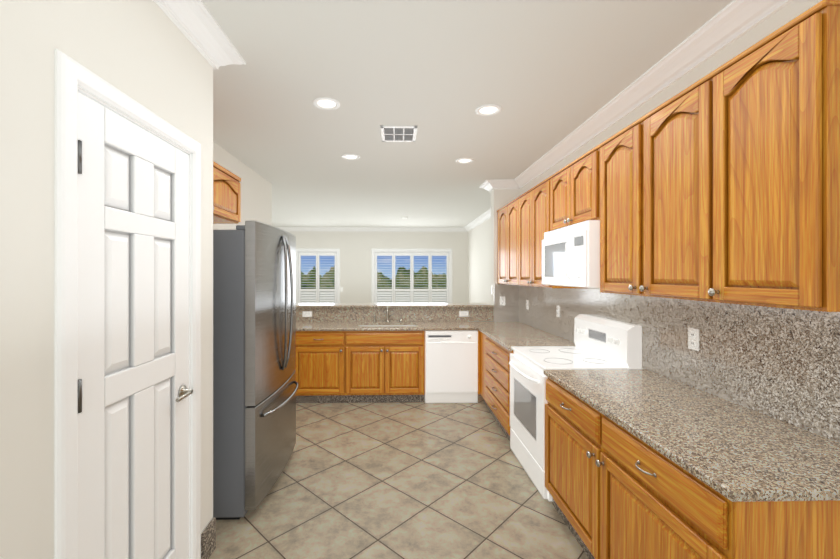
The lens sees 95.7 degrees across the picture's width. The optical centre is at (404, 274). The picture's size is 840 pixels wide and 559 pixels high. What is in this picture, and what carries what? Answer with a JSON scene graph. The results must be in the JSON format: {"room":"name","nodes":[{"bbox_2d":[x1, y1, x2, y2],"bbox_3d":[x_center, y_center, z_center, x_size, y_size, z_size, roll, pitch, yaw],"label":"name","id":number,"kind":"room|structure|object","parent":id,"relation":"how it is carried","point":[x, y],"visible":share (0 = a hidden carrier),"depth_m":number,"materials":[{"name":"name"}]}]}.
{"room":"kitchen","nodes":[
{"label":"kitchen","id":0,"kind":"room"},
{"bbox_2d":[0,0,212,558],"bbox_3d":[-1.076,0.130,0.282,0.120,2.740,3.610,0,0,-1],"label":"wall","id":1,"kind":"structure","parent":0,"point":[147,55],"depth_m":1.09,"materials":[{"name":"beige paint"}]},
{"bbox_2d":[55,49,200,558],"bbox_3d":[-1.093,0.416,1.526,0.138,2.167,0.813,0,0,-1],"label":"door frame","id":2,"kind":"structure","parent":1,"relation":"attached to","point":[71,75],"depth_m":1.17,"materials":[{"name":"white paint"}]},
{"bbox_2d":[78,92,192,558],"bbox_3d":[-1.038,0.454,1.519,0.092,2.077,0.670,0,0,-1],"label":"door","id":3,"kind":"structure","parent":1,"relation":"in","point":[134,391],"depth_m":1.47,"materials":[{"name":"white paint"}]},
{"bbox_2d":[153,0,245,69],"bbox_3d":[-0.954,-1.189,0.349,0.128,0.100,3.738,0,0,-1],"label":"crown molding","id":4,"kind":"structure","parent":1,"relation":"attached to","point":[197,25],"depth_m":1.85,"materials":[{"name":"white paint"}]},
{"bbox_2d":[201,517,215,558],"bbox_3d":[-1.008,1.415,0.284,0.015,0.170,3.610,0,0,-1],"label":"baseboard","id":5,"kind":"structure","parent":1,"relation":"attached to","point":[208,540],"depth_m":2.01,"materials":[{"name":"stone"}]},
{"bbox_2d":[213,141,271,229],"bbox_3d":[-1.836,0.130,3.617,0.120,2.740,3.090,0,0,-1],"label":"wall","id":6,"kind":"structure","parent":0,"point":[256,196],"depth_m":4.35,"materials":[{"name":"beige paint"}]},
{"bbox_2d":[213,161,240,223],"bbox_3d":[-1.557,-0.637,2.677,0.392,0.395,1.190,0,0,-1],"label":"upper cabinet","id":7,"kind":"object","parent":6,"relation":"attached to","point":[226,196],"visible":0.21,"depth_m":3.00,"materials":[{"name":"brown wood"}]},
{"bbox_2d":[287,231,467,302],"bbox_3d":[-1.525,0.130,10.030,6.610,2.740,0.120,0,0,-1],"label":"wall","id":8,"kind":"structure","parent":0,"point":[355,248],"depth_m":9.98,"materials":[{"name":"beige paint"}]},
{"bbox_2d":[296,249,339,302],"bbox_3d":[-2.290,0.145,9.999,1.170,1.670,0.150,0,0,-1],"label":"window","id":9,"kind":"structure","parent":8,"relation":"in","point":[337,251],"depth_m":9.94,"materials":[{"name":"white paint"}]},
{"bbox_2d":[299,252,335,302],"bbox_3d":[-2.290,0.172,9.984,0.972,1.527,0.064,0,0,-1],"label":"window shutter","id":10,"kind":"object","parent":9,"relation":"attached to","point":[311,294],"visible":0.92,"depth_m":9.97,"materials":[{"name":"white paint"}]},
{"bbox_2d":[280,228,464,231],"bbox_3d":[-1.523,-1.189,9.906,6.370,0.100,0.128,0,0,-1],"label":"crown molding","id":11,"kind":"structure","parent":8,"relation":"attached to","point":[286,229],"depth_m":9.94,"materials":[{"name":"white paint"}]},
{"bbox_2d":[372,249,451,302],"bbox_3d":[0.185,0.145,10.051,2.120,1.670,0.150,0,0,-1],"label":"window","id":12,"kind":"structure","parent":8,"relation":"in","point":[448,251],"depth_m":10.00,"materials":[{"name":"white paint"}]},
{"bbox_2d":[375,253,447,302],"bbox_3d":[0.185,0.172,10.036,1.922,1.527,0.064,0,0,-1],"label":"window shutter","id":13,"kind":"object","parent":12,"relation":"attached to","point":[412,294],"visible":0.81,"depth_m":10.02,"materials":[{"name":"white paint"}]},
{"bbox_2d":[209,394,588,558],"bbox_3d":[-1.404,1.525,4.221,6.610,0.050,11.740,0,0,-1],"label":"floor","id":14,"kind":"structure","parent":0,"point":[403,480],"depth_m":2.57,"materials":[{"name":"tile"}]},
{"bbox_2d":[213,221,298,519],"bbox_3d":[-1.269,0.585,2.759,0.908,1.829,0.930,0,0,-1],"label":"refrigerator","id":15,"kind":"object","parent":14,"relation":"on","point":[255,385],"visible":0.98,"depth_m":2.30,"materials":[{"name":"metal"}]},
{"bbox_2d":[295,331,298,402],"bbox_3d":[-1.519,1.075,4.700,0.551,0.848,0.631,0,0,-1],"label":"base cabinet","id":16,"kind":"object","parent":14,"relation":"on","point":[297,332],"depth_m":4.39,"materials":[{"name":"brown wood"}]},
{"bbox_2d":[299,331,358,402],"bbox_3d":[-1.003,1.075,4.711,0.732,0.848,0.631,0,0,-1],"label":"base cabinet","id":17,"kind":"object","parent":14,"relation":"on","point":[324,356],"depth_m":4.40,"materials":[{"name":"brown wood"}]},
{"bbox_2d":[351,339,424,402],"bbox_3d":[-0.271,1.171,4.726,0.996,0.654,0.631,0,0,-1],"label":"base cabinet","id":18,"kind":"object","parent":14,"relation":"on","point":[358,366],"depth_m":4.42,"materials":[{"name":"brown wood"}]},
{"bbox_2d":[296,303,493,330],"bbox_3d":[-0.307,0.523,4.900,2.985,0.251,1.029,0,0,-1],"label":"countertop","id":19,"kind":"structure","parent":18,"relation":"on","point":[355,316],"depth_m":5.01,"materials":[{"name":"stone"}]},
{"bbox_2d":[303,311,311,316],"bbox_3d":[-1.285,0.515,4.999,0.122,0.072,0.009,0,0,-1],"label":"electrical outlet plate","id":20,"kind":"object","parent":19,"relation":"attached to","point":[305,313],"depth_m":5.00,"materials":[{"name":"white plastic"}]},
{"bbox_2d":[373,306,401,321],"bbox_3d":[-0.224,0.509,4.897,0.378,0.210,0.224,0,0,-1],"label":"faucet","id":21,"kind":"object","parent":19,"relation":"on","point":[387,317],"visible":1,"depth_m":4.97,"materials":[{"name":"silver metal"}]},
{"bbox_2d":[360,325,415,325],"bbox_3d":[-0.214,0.740,4.742,0.734,0.180,0.384,0,0,-1],"label":"sink","id":22,"kind":"object","parent":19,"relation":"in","point":[387,325],"visible":0.02,"depth_m":4.92,"materials":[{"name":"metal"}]},
{"bbox_2d":[459,311,467,315],"bbox_3d":[0.782,0.515,5.042,0.122,0.072,0.009,0,0,-1],"label":"electrical outlet plate","id":23,"kind":"object","parent":19,"relation":"attached to","point":[461,313],"depth_m":5.04,"materials":[{"name":"white plastic"}]},
{"bbox_2d":[425,331,477,402],"bbox_3d":[0.540,1.074,4.722,0.612,0.840,0.653,0,0,-1],"label":"dishwasher","id":24,"kind":"object","parent":14,"relation":"on","point":[451,366],"visible":1,"depth_m":4.42,"materials":[{"name":"white plastic"}]},
{"bbox_2d":[480,332,483,402],"bbox_3d":[1.204,1.075,4.609,0.682,0.848,0.886,0,0,-1],"label":"base cabinet","id":25,"kind":"object","parent":14,"relation":"on","point":[481,334],"depth_m":4.40,"materials":[{"name":"brown wood"}]},
{"bbox_2d":[484,334,513,440],"bbox_3d":[1.222,1.075,3.707,0.682,0.848,0.919,0,0,-1],"label":"base cabinet","id":26,"kind":"object","parent":14,"relation":"on","point":[496,357],"depth_m":3.63,"materials":[{"name":"brown wood"}]},
{"bbox_2d":[545,377,587,555],"bbox_3d":[1.256,1.075,2.116,0.682,0.848,0.739,0,0,-1],"label":"base cabinet","id":27,"kind":"object","parent":14,"relation":"on","point":[566,415],"depth_m":2.14,"materials":[{"name":"brown wood"}]},
{"bbox_2d":[509,314,641,500],"bbox_3d":[1.196,0.917,2.866,0.719,1.164,0.754,0,0,-1],"label":"range","id":28,"kind":"object","parent":14,"relation":"on","point":[602,343],"visible":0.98,"depth_m":2.74,"materials":[{"name":"white metal"}]},
{"bbox_2d":[588,405,839,558],"bbox_3d":[1.269,1.075,1.493,0.682,0.848,0.777,0,0,-1],"label":"base cabinet","id":29,"kind":"object","parent":14,"relation":"on","point":[615,490],"depth_m":1.32,"materials":[{"name":"brown wood"}]},
{"bbox_2d":[469,321,839,501],"bbox_3d":[1.233,0.632,3.070,0.690,0.034,3.967,0,0,-1],"label":"countertop","id":30,"kind":"structure","parent":29,"relation":"on","point":[731,451],"depth_m":1.49,"materials":[{"name":"stone"}]},
{"bbox_2d":[201,0,732,226],"bbox_3d":[-1.404,-1.270,4.221,6.610,0.060,11.740,0,0,-1],"label":"ceiling","id":31,"kind":"structure","parent":0,"point":[546,75],"depth_m":2.53,"materials":[{"name":"white paint"}]},
{"bbox_2d":[313,97,339,109],"bbox_3d":[-0.566,-1.235,2.745,0.196,0.009,0.196,0,0,-1],"label":"recessed light","id":32,"kind":"object","parent":31,"relation":"in","point":[326,103],"visible":1,"depth_m":2.74,"materials":[{"name":"white glass"}]},
{"bbox_2d":[341,154,359,159],"bbox_3d":[-0.567,-1.235,3.982,0.196,0.009,0.196,0,0,-1],"label":"recessed light","id":33,"kind":"object","parent":31,"relation":"in","point":[350,156],"visible":0.96,"depth_m":3.96,"materials":[{"name":"white glass"}]},
{"bbox_2d":[380,125,417,141],"bbox_3d":[-0.053,-1.234,3.330,0.310,0.012,0.360,0,0,-1],"label":"ceiling vent","id":34,"kind":"object","parent":31,"relation":"in","point":[389,133],"visible":1,"depth_m":3.32,"materials":[{"name":"white metal"}]},
{"bbox_2d":[456,158,473,163],"bbox_3d":[0.647,-1.235,4.112,0.196,0.009,0.196,0,0,-1],"label":"recessed light","id":35,"kind":"object","parent":31,"relation":"in","point":[464,160],"visible":1,"depth_m":4.10,"materials":[{"name":"white glass"}]},
{"bbox_2d":[475,104,501,115],"bbox_3d":[0.627,-1.235,2.853,0.196,0.009,0.196,0,0,-1],"label":"recessed light","id":36,"kind":"object","parent":31,"relation":"in","point":[488,109],"visible":1,"depth_m":2.84,"materials":[{"name":"white glass"}]},
{"bbox_2d":[468,218,490,303],"bbox_3d":[1.770,0.130,7.639,0.120,2.740,4.800,0,0,-1],"label":"wall","id":37,"kind":"structure","parent":0,"point":[479,263],"depth_m":8.50,"materials":[{"name":"beige paint"}]},
{"bbox_2d":[465,208,490,231],"bbox_3d":[1.648,-1.189,7.571,0.128,0.100,4.670,0,0,-1],"label":"crown molding","id":38,"kind":"structure","parent":37,"relation":"attached to","point":[487,215],"depth_m":8.32,"materials":[{"name":"white paint"}]},
{"bbox_2d":[491,189,519,304],"bbox_3d":[1.532,0.130,5.148,0.700,2.740,0.170,0,0,-1],"label":"wall","id":39,"kind":"structure","parent":0,"point":[500,198],"depth_m":5.06,"materials":[{"name":"beige paint"}]},
{"bbox_2d":[481,179,512,191],"bbox_3d":[1.227,-1.189,4.998,0.338,0.100,0.138,0,0,-1],"label":"crown molding","id":40,"kind":"structure","parent":39,"relation":"attached to","point":[490,184],"depth_m":5.01,"materials":[{"name":"white paint"}]},
{"bbox_2d":[500,297,504,304],"bbox_3d":[1.295,0.345,5.031,0.072,0.118,0.009,0,0,-1],"label":"electrical outlet plate","id":41,"kind":"object","parent":39,"relation":"attached to","point":[502,299],"depth_m":5.03,"materials":[{"name":"white plastic"}]},
{"bbox_2d":[494,284,518,320],"bbox_3d":[1.349,0.365,5.048,0.329,0.497,0.021,0,0,-1],"label":"backsplash","id":42,"kind":"structure","parent":39,"relation":"attached to","point":[508,310],"depth_m":5.04,"materials":[{"name":"stone"}]},
{"bbox_2d":[520,0,821,368],"bbox_3d":[1.668,0.130,1.800,0.120,2.740,6.530,0,0,-1],"label":"wall","id":43,"kind":"structure","parent":0,"point":[793,9],"depth_m":2.07,"materials":[{"name":"beige paint"}]},
{"bbox_2d":[496,198,515,284],"bbox_3d":[1.383,-0.371,4.553,0.328,0.972,1.006,0,0,-1],"label":"upper cabinet","id":44,"kind":"object","parent":43,"relation":"attached to","point":[506,215],"depth_m":4.56,"materials":[{"name":"brown wood"}]},
{"bbox_2d":[516,178,583,287],"bbox_3d":[1.400,-0.371,3.720,0.328,0.972,0.896,0,0,-1],"label":"upper cabinet","id":45,"kind":"object","parent":43,"relation":"attached to","point":[532,205],"depth_m":3.71,"materials":[{"name":"brown wood"}]},
{"bbox_2d":[556,305,559,317],"bbox_3d":[1.537,0.365,3.813,0.009,0.118,0.072,0,0,-1],"label":"electrical outlet plate","id":46,"kind":"object","parent":43,"relation":"attached to","point":[557,307],"depth_m":3.82,"materials":[{"name":"white plastic"}]},
{"bbox_2d":[548,149,591,231],"bbox_3d":[1.418,-0.613,2.888,0.328,0.489,0.768,0,0,-1],"label":"upper cabinet","id":47,"kind":"object","parent":43,"relation":"attached to","point":[570,187],"depth_m":2.86,"materials":[{"name":"brown wood"}]},
{"bbox_2d":[542,220,599,287],"bbox_3d":[1.365,-0.139,2.887,0.432,0.447,0.760,0,0,-1],"label":"microwave","id":48,"kind":"object","parent":47,"relation":"attached to","point":[570,255],"visible":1,"depth_m":2.69,"materials":[{"name":"white plastic"}]},
{"bbox_2d":[592,85,691,299],"bbox_3d":[1.436,-0.371,2.018,0.328,0.972,0.972,0,0,-1],"label":"upper cabinet","id":49,"kind":"object","parent":43,"relation":"attached to","point":[642,173],"depth_m":1.99,"materials":[{"name":"brown wood"}]},
{"bbox_2d":[513,0,792,188],"bbox_3d":[1.535,-1.189,1.798,0.145,0.100,6.530,0,0,-1],"label":"crown molding","id":50,"kind":"structure","parent":43,"relation":"attached to","point":[739,17],"depth_m":2.21,"materials":[{"name":"white paint"}]},
{"bbox_2d":[519,286,839,442],"bbox_3d":[1.568,0.365,3.078,0.022,0.497,3.968,0,0,-1],"label":"backsplash","id":51,"kind":"structure","parent":43,"relation":"attached to","point":[782,364],"depth_m":1.82,"materials":[{"name":"stone"}]},
{"bbox_2d":[688,327,698,350],"bbox_3d":[1.573,0.350,2.073,0.009,0.118,0.072,0,0,-1],"label":"electrical outlet plate","id":52,"kind":"object","parent":43,"relation":"attached to","point":[693,338],"depth_m":2.07,"materials":[{"name":"white plastic"}]},
{"bbox_2d":[692,0,839,311],"bbox_3d":[1.449,-0.371,1.421,0.328,0.972,0.481,0,0,-1],"label":"upper cabinet","id":53,"kind":"object","parent":43,"relation":"attached to","point":[721,184],"depth_m":1.33,"materials":[{"name":"brown wood"}]},
{"label":"outside","id":54,"kind":"structure","parent":0,"visible":0},
{"bbox_2d":[301,256,446,301],"bbox_3d":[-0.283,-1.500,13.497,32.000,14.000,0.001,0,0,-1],"label":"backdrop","id":55,"kind":"structure","parent":54,"point":[439,273],"depth_m":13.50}
]}

